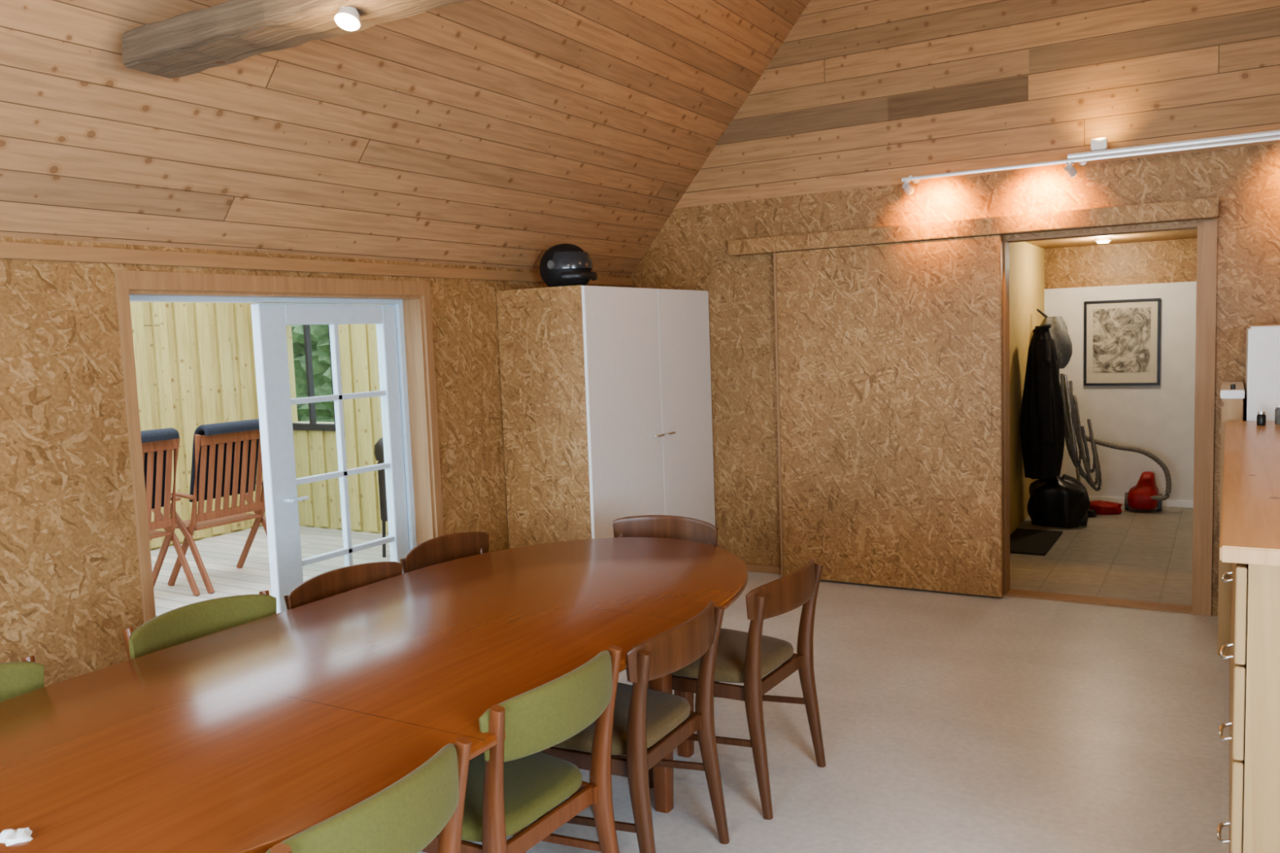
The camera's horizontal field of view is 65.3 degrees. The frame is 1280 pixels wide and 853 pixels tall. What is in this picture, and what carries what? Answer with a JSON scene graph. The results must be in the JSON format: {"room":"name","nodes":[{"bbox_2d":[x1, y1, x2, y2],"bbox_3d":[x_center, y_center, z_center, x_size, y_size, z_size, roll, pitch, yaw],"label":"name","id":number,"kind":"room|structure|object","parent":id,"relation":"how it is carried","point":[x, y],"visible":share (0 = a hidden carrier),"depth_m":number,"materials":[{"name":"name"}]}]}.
{"room":"dining room","nodes":[
{"label":"dining room","id":0,"kind":"room"},
{"bbox_2d":[129,302,266,550],"bbox_3d":[-4.825,-0.111,6.915,0.160,2.700,5.775,1,6,31],"label":"wall","id":1,"kind":"structure","parent":0,"point":[195,366],"depth_m":8.48,"materials":[{"name":"yellow wood"}]},
{"bbox_2d":[0,236,631,687],"bbox_3d":[-2.002,0.314,3.781,0.120,2.020,7.586,1,6,31],"label":"wall","id":2,"kind":"structure","parent":0,"point":[70,579],"depth_m":3.64,"materials":[{"name":"brown wood"}]},
{"bbox_2d":[129,294,416,551],"bbox_3d":[-1.643,0.307,4.586,0.080,1.860,1.730,1,6,31],"label":"trim","id":3,"kind":"structure","parent":2,"relation":"attached to","point":[397,303],"depth_m":5.17,"materials":[{"name":"white paint"}]},
{"bbox_2d":[114,270,444,622],"bbox_3d":[-1.546,0.284,4.555,0.158,1.905,1.690,1,6,31],"label":"trim","id":4,"kind":"structure","parent":2,"relation":"attached to","point":[415,296],"depth_m":4.55,"materials":[{"name":"brown wood"}]},
{"bbox_2d":[0,241,633,286],"bbox_3d":[-1.977,-0.628,3.656,0.022,0.055,7.580,1,6,31],"label":"trim","id":5,"kind":"structure","parent":2,"relation":"attached to","point":[8,250],"depth_m":4.18,"materials":[{"name":"brown wood"}]},
{"bbox_2d":[250,303,408,613],"bbox_3d":[-1.449,0.281,4.876,0.108,1.745,0.848,1,6,31],"label":"door","id":6,"kind":"structure","parent":2,"relation":"in","point":[269,321],"depth_m":4.65,"materials":[{"name":"white paint"}]},
{"bbox_2d":[258,302,388,533],"bbox_3d":[-1.718,-0.342,8.185,3.955,2.700,0.155,1,6,31],"label":"wall","id":7,"kind":"structure","parent":0,"point":[315,451],"depth_m":8.61,"materials":[{"name":"yellow wood"}]},
{"bbox_2d":[291,324,336,431],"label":"window","id":8,"kind":"structure","parent":7,"relation":"in","point":[313,425],"depth_m":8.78,"materials":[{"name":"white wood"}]},
{"bbox_2d":[0,0,810,275],"bbox_3d":[-1.055,-2.079,2.949,2.746,3.184,7.826,1,6,31],"label":"ceiling","id":9,"kind":"structure","parent":0,"point":[482,133],"depth_m":4.34,"materials":[{"name":"brown wood"}]},
{"bbox_2d":[150,504,1229,852],"bbox_3d":[-0.752,1.231,5.109,9.550,0.140,11.150,1,6,31],"label":"floor","id":10,"kind":"structure","parent":0,"point":[951,722],"depth_m":4.06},
{"bbox_2d":[0,655,44,702],"bbox_3d":[-1.575,1.036,2.438,0.522,0.800,0.510,1,6,29],"label":"dining chair","id":11,"kind":"object","parent":10,"relation":"on","point":[25,676],"visible":0.24,"depth_m":2.67,"materials":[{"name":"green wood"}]},
{"bbox_2d":[140,427,199,595],"bbox_3d":[-3.346,0.595,6.450,0.582,1.139,0.659,1,6,31],"label":"garden chair","id":12,"kind":"object","parent":10,"relation":"on","point":[158,446],"visible":0.32,"depth_m":6.53,"materials":[{"name":"brown wood"}]},
{"bbox_2d":[140,427,179,508],"bbox_3d":[-3.220,0.294,6.341,0.261,0.531,0.524,1,6,31],"label":"cushion","id":13,"kind":"object","parent":12,"relation":"on","point":[158,446],"depth_m":6.47,"materials":[{"name":"blue fabric"}]},
{"bbox_2d":[121,590,276,659],"bbox_3d":[-1.199,0.964,3.075,0.522,0.800,0.510,1,6,33],"label":"dining chair","id":14,"kind":"object","parent":10,"relation":"on","point":[193,621],"visible":0.25,"depth_m":3.15,"materials":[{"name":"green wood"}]},
{"bbox_2d":[167,418,267,593],"bbox_3d":[-2.962,0.528,7.021,0.582,1.139,0.659,1,6,31],"label":"garden chair","id":15,"kind":"object","parent":10,"relation":"on","point":[227,457],"visible":0.81,"depth_m":6.87,"materials":[{"name":"brown wood"}]},
{"bbox_2d":[189,418,259,502],"bbox_3d":[-2.835,0.228,6.911,0.261,0.531,0.524,1,6,31],"label":"cushion","id":16,"kind":"object","parent":15,"relation":"on","point":[225,455],"depth_m":6.85,"materials":[{"name":"blue fabric"}]},
{"bbox_2d":[283,561,402,609],"bbox_3d":[-0.889,0.916,3.550,0.513,0.786,0.531,1,6,32],"label":"dining chair","id":17,"kind":"object","parent":10,"relation":"on","point":[331,583],"visible":0.21,"depth_m":3.65,"materials":[{"name":"brown wood"}]},
{"bbox_2d":[265,737,471,852],"bbox_3d":[-0.643,1.045,1.961,0.522,0.800,0.510,1,6,28],"label":"dining chair","id":18,"kind":"object","parent":10,"relation":"on","point":[426,803],"visible":1,"depth_m":1.82,"materials":[{"name":"green fabric"}]},
{"bbox_2d":[0,537,747,852],"bbox_3d":[-0.639,0.988,2.942,1.300,0.730,3.100,1,6,31],"label":"dining table","id":19,"kind":"object","parent":10,"relation":"on","point":[248,737],"visible":0.8,"depth_m":2.50,"materials":[{"name":"brown wood"}]},
{"bbox_2d":[0,826,33,846],"bbox_3d":[-1.126,0.734,1.803,0.067,0.018,0.053,1,6,31],"label":"tissue","id":20,"kind":"object","parent":19,"relation":"on","point":[9,837],"visible":1,"depth_m":1.79,"materials":[{"name":"white paper"}]},
{"bbox_2d":[373,437,387,557],"bbox_3d":[-1.812,0.524,7.612,0.300,0.931,0.320,1,6,31],"label":"barbecue","id":21,"kind":"object","parent":10,"relation":"on","point":[379,446],"visible":0.18,"depth_m":7.53,"materials":[{"name":"black metal"}]},
{"bbox_2d":[399,531,488,573],"bbox_3d":[-0.620,0.857,4.082,0.513,0.786,0.531,1,6,29],"label":"dining chair","id":22,"kind":"object","parent":10,"relation":"on","point":[446,548],"visible":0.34,"depth_m":4.20,"materials":[{"name":"brown wood"}]},
{"bbox_2d":[421,645,622,852],"bbox_3d":[-0.354,0.981,2.549,0.522,0.800,0.510,1,6,32],"label":"dining chair","id":23,"kind":"object","parent":10,"relation":"on","point":[512,784],"visible":0.86,"depth_m":2.42,"materials":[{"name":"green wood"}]},
{"bbox_2d":[496,284,715,548],"bbox_3d":[-0.130,0.098,6.197,0.631,1.872,1.485,1,6,31],"label":"wardrobe","id":24,"kind":"object","parent":10,"relation":"on","point":[606,398],"visible":0.88,"depth_m":5.65,"materials":[{"name":"white paint"}]},
{"bbox_2d":[539,244,597,287],"bbox_3d":[-0.411,-0.911,5.669,0.365,0.253,0.282,3,7,42],"label":"helmet","id":25,"kind":"object","parent":24,"relation":"on","point":[561,264],"visible":0.9,"depth_m":5.57,"materials":[{"name":"black plastic"}]},
{"bbox_2d":[523,601,729,852],"bbox_3d":[-0.047,0.934,3.007,0.513,0.786,0.531,1,6,29],"label":"dining chair","id":26,"kind":"object","parent":10,"relation":"on","point":[643,716],"visible":0.79,"depth_m":2.84,"materials":[{"name":"brown wood"}]},
{"bbox_2d":[612,515,719,682],"bbox_3d":[0.025,0.814,4.299,0.531,0.786,0.513,1,6,31],"label":"dining chair","id":27,"kind":"object","parent":10,"relation":"on","point":[669,526],"visible":0.33,"depth_m":4.48,"materials":[{"name":"brown wood"}]},
{"bbox_2d":[647,559,826,819],"bbox_3d":[0.347,0.871,3.546,0.513,0.786,0.531,1,6,33],"label":"dining chair","id":28,"kind":"object","parent":10,"relation":"on","point":[745,658],"visible":0.83,"depth_m":3.38,"materials":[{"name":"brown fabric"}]},
{"bbox_2d":[1009,528,1062,555],"bbox_3d":[2.823,0.830,7.221,0.330,0.012,0.830,1,6,31],"label":"doormat","id":29,"kind":"object","parent":10,"relation":"on","point":[1023,541],"visible":0.76,"depth_m":7.20,"materials":[{"name":"black fabric"}]},
{"bbox_2d":[1026,474,1089,528],"bbox_3d":[3.274,0.567,7.806,0.460,0.396,0.344,1,6,31],"label":"bag","id":30,"kind":"object","parent":10,"relation":"on","point":[1063,502],"visible":0.98,"depth_m":7.68,"materials":[{"name":"black leather"}]},
{"bbox_2d":[1088,500,1122,515],"bbox_3d":[3.801,0.660,8.214,0.310,0.096,0.228,1,6,31],"label":"bag","id":31,"kind":"object","parent":10,"relation":"on","point":[1104,508],"visible":0.76,"depth_m":8.12,"materials":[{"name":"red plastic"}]},
{"bbox_2d":[1060,373,1171,517],"bbox_3d":[3.845,0.129,8.152,0.915,1.162,0.389,-2,5,-2],"label":"vacuum cleaner","id":32,"kind":"object","parent":10,"relation":"on","point":[1145,495],"visible":0.98,"depth_m":8.05,"materials":[{"name":"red plastic"}]},
{"bbox_2d":[1222,562,1233,769],"bbox_3d":[2.240,0.687,3.198,0.651,1.073,0.936,1,6,31],"label":"base cabinet","id":33,"kind":"object","parent":10,"relation":"on","point":[1224,578],"visible":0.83,"depth_m":3.30,"materials":[{"name":"brown wood"}]},
{"bbox_2d":[1219,421,1279,566],"bbox_3d":[2.224,0.134,3.136,0.672,0.035,2.840,1,6,31],"label":"countertop","id":34,"kind":"structure","parent":33,"relation":"on","point":[1250,530],"depth_m":2.66,"materials":[{"name":"brown wood"}]},
{"bbox_2d":[1256,411,1266,426],"bbox_3d":[2.665,-0.035,4.280,0.034,0.060,0.034,1,6,31],"label":"jar","id":35,"kind":"object","parent":34,"relation":"on","point":[1260,417],"visible":1,"depth_m":4.27,"materials":[{"name":"black glass"}]},
{"bbox_2d":[1275,403,1279,424],"bbox_3d":[2.755,-0.054,4.294,0.038,0.090,0.038,1,6,31],"label":"jar","id":36,"kind":"object","parent":34,"relation":"on","point":[1277,405],"visible":1,"depth_m":4.29,"materials":[{"name":"grey"}]},
{"bbox_2d":[1229,562,1231,682],"bbox_3d":[2.714,0.596,3.999,0.651,1.073,0.926,1,6,31],"label":"base cabinet","id":37,"kind":"object","parent":10,"relation":"on","point":[1231,562],"visible":0.02,"depth_m":4.05,"materials":[{"name":"brown wood"}]},
{"bbox_2d":[1217,381,1244,655],"bbox_3d":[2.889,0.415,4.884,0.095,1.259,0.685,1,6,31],"label":"cabinet","id":38,"kind":"object","parent":10,"relation":"on","point":[1232,393],"visible":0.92,"depth_m":4.62,"materials":[{"name":"brown wood"}]},
{"bbox_2d":[1216,563,1279,852],"bbox_3d":[1.764,0.778,2.393,0.651,1.073,0.936,1,6,31],"label":"base cabinet","id":39,"kind":"object","parent":10,"relation":"on","point":[1254,823],"visible":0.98,"depth_m":2.10,"materials":[{"name":"brown wood"}]},
{"bbox_2d":[1244,324,1279,421],"bbox_3d":[3.208,0.284,4.698,0.620,1.530,0.675,1,6,31],"label":"refrigerator","id":40,"kind":"object","parent":10,"relation":"on","point":[1262,388],"visible":0.4,"depth_m":4.49,"materials":[{"name":"white paint"}]},
{"bbox_2d":[631,0,1279,615],"bbox_3d":[2.109,-1.627,5.623,5.270,5.246,0.126,1,6,31],"label":"wall","id":41,"kind":"structure","parent":0,"point":[837,52],"depth_m":5.72,"materials":[{"name":"brown wood"}]},
{"bbox_2d":[744,563,781,574],"bbox_3d":[0.741,0.940,6.647,0.450,0.050,0.015,1,6,31],"label":"baseboard","id":42,"kind":"structure","parent":41,"relation":"attached to","point":[750,567],"depth_m":6.59,"materials":[{"name":"brown wood"}]},
{"bbox_2d":[773,252,784,577],"bbox_3d":[0.905,-0.061,6.387,0.018,2.078,0.098,1,6,31],"label":"trim","id":43,"kind":"structure","parent":41,"relation":"attached to","point":[774,253],"depth_m":6.34,"materials":[{"name":"brown wood"}]},
{"bbox_2d":[715,97,888,145],"bbox_3d":[0.964,-1.887,6.197,1.167,0.133,0.005,1,6,31],"label":"trim","id":44,"kind":"structure","parent":41,"relation":"attached to","point":[876,110],"depth_m":6.15,"materials":[{"name":"brown wood"}]},
{"bbox_2d":[776,235,1004,597],"bbox_3d":[1.479,-0.053,6.014,1.345,2.064,0.069,1,6,31],"label":"door","id":45,"kind":"structure","parent":41,"relation":"in","point":[891,355],"depth_m":5.95,"materials":[{"name":"brown wood"}]},
{"bbox_2d":[888,75,1028,119],"bbox_3d":[1.804,-1.872,5.700,0.780,0.133,0.006,1,6,31],"label":"trim","id":46,"kind":"structure","parent":41,"relation":"attached to","point":[1013,90],"depth_m":5.69,"materials":[{"name":"brown wood"}]},
{"bbox_2d":[728,197,1218,256],"bbox_3d":[1.762,-1.128,5.749,2.720,0.095,0.111,1,6,31],"label":"trim","id":47,"kind":"structure","parent":41,"relation":"attached to","point":[1205,208],"depth_m":5.57,"materials":[{"name":"brown wood"}]},
{"bbox_2d":[901,129,1279,183],"bbox_3d":[2.852,-1.452,5.038,3.050,0.112,0.152,1,6,31],"label":"track light","id":48,"kind":"object","parent":41,"relation":"attached to","point":[1099,146],"visible":1,"depth_m":5.16,"materials":[{"name":"white metal"}]},
{"bbox_2d":[902,179,914,195],"bbox_3d":[1.548,-1.382,5.774,0.071,0.080,0.055,-5,6,-31],"label":"spotlight","id":49,"kind":"object","parent":48,"relation":"attached to","point":[908,188],"visible":1,"depth_m":5.75,"materials":[{"name":"white metal"}]},
{"bbox_2d":[1064,161,1077,177],"bbox_3d":[2.298,-1.369,5.332,0.071,0.080,0.055,-5,6,-31],"label":"spotlight","id":50,"kind":"object","parent":48,"relation":"attached to","point":[1070,171],"visible":1,"depth_m":5.31,"materials":[{"name":"white metal"}]},
{"bbox_2d":[1005,588,1191,613],"bbox_3d":[2.578,0.984,5.639,0.950,0.012,0.130,1,6,31],"label":"trim","id":51,"kind":"structure","parent":41,"relation":"attached to","point":[1013,593],"depth_m":5.61,"materials":[{"name":"brown wood"}]},
{"bbox_2d":[1002,220,1217,616],"bbox_3d":[2.570,-0.039,5.522,1.055,2.070,0.140,1,6,31],"label":"trim","id":52,"kind":"structure","parent":41,"relation":"attached to","point":[1206,235],"depth_m":5.25,"materials":[{"name":"brown wood"}]},
{"bbox_2d":[1029,7,1279,74],"bbox_3d":[3.012,-1.990,4.973,2.025,0.132,0.005,1,6,31],"label":"trim","id":53,"kind":"structure","parent":41,"relation":"attached to","point":[1265,23],"depth_m":5.16,"materials":[{"name":"brown wood"}]},
{"bbox_2d":[1008,241,1044,534],"bbox_3d":[2.687,-0.286,7.400,0.100,2.210,3.244,1,6,31],"label":"wall","id":54,"kind":"structure","parent":0,"point":[1026,260],"depth_m":7.75,"materials":[{"name":"beige paint"}]},
{"bbox_2d":[1020,323,1064,479],"bbox_3d":[3.083,-0.202,7.645,0.312,1.168,0.506,1,6,31],"label":"jacket","id":55,"kind":"object","parent":54,"relation":"hanging from","point":[1042,413],"visible":1,"depth_m":7.53,"materials":[{"name":"black fabric"}]},
{"bbox_2d":[1036,308,1072,368],"bbox_3d":[3.332,-0.711,8.056,0.277,0.488,0.270,-1,5,9],"label":"hat","id":56,"kind":"object","parent":54,"relation":"hanging from","point":[1059,333],"visible":0.57,"depth_m":7.95,"materials":[{"name":"grey fabric"}]},
{"bbox_2d":[1024,228,1197,248],"bbox_3d":[3.660,-1.423,6.753,2.400,0.100,3.344,1,6,31],"label":"ceiling","id":57,"kind":"structure","parent":0,"point":[1184,233],"depth_m":7.88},
{"bbox_2d":[1095,237,1111,243],"bbox_3d":[3.597,-1.443,7.748,0.110,0.037,0.110,1,6,31],"label":"recessed light","id":58,"kind":"object","parent":57,"relation":"in","point":[1102,240],"visible":1,"depth_m":7.71,"materials":[{"name":"white paint"}]},
{"bbox_2d":[1044,238,1196,500],"bbox_3d":[4.525,-0.431,8.248,2.400,2.210,0.100,1,6,31],"label":"wall","id":59,"kind":"structure","parent":0,"point":[1158,420],"depth_m":8.39,"materials":[{"name":"white paint"}]},
{"bbox_2d":[1084,297,1160,386],"bbox_3d":[4.061,-0.706,8.417,0.580,0.720,0.025,1,6,31],"label":"framed print","id":60,"kind":"object","parent":59,"relation":"attached to","point":[1122,337],"visible":1,"depth_m":8.41,"materials":[{"name":"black paper"}]},
{"bbox_2d":[1088,495,1193,507],"bbox_3d":[4.535,0.644,8.296,2.200,0.060,0.014,1,6,31],"label":"baseboard","id":61,"kind":"structure","parent":59,"relation":"attached to","point":[1167,503],"depth_m":8.36,"materials":[{"name":"white paint"}]},
{"bbox_3d":[1.310,-2.038,1.554,2.746,3.184,7.826,1,6,31],"label":"ceiling","id":62,"kind":"structure","parent":0,"visible":0},
{"bbox_2d":[121,0,470,78],"bbox_3d":[0.142,-1.151,2.166,3.980,0.120,0.179,1,6,31],"label":"beam","id":63,"kind":"structure","parent":62,"relation":"attached to","point":[229,32],"depth_m":2.87,"materials":[{"name":"brown wood"}]},
{"bbox_2d":[334,6,359,31],"bbox_3d":[-0.775,-1.083,2.647,0.068,0.054,0.066,1,6,31],"label":"spotlight","id":64,"kind":"object","parent":63,"relation":"attached to","point":[347,18],"visible":1,"depth_m":2.63,"materials":[{"name":"white metal"}]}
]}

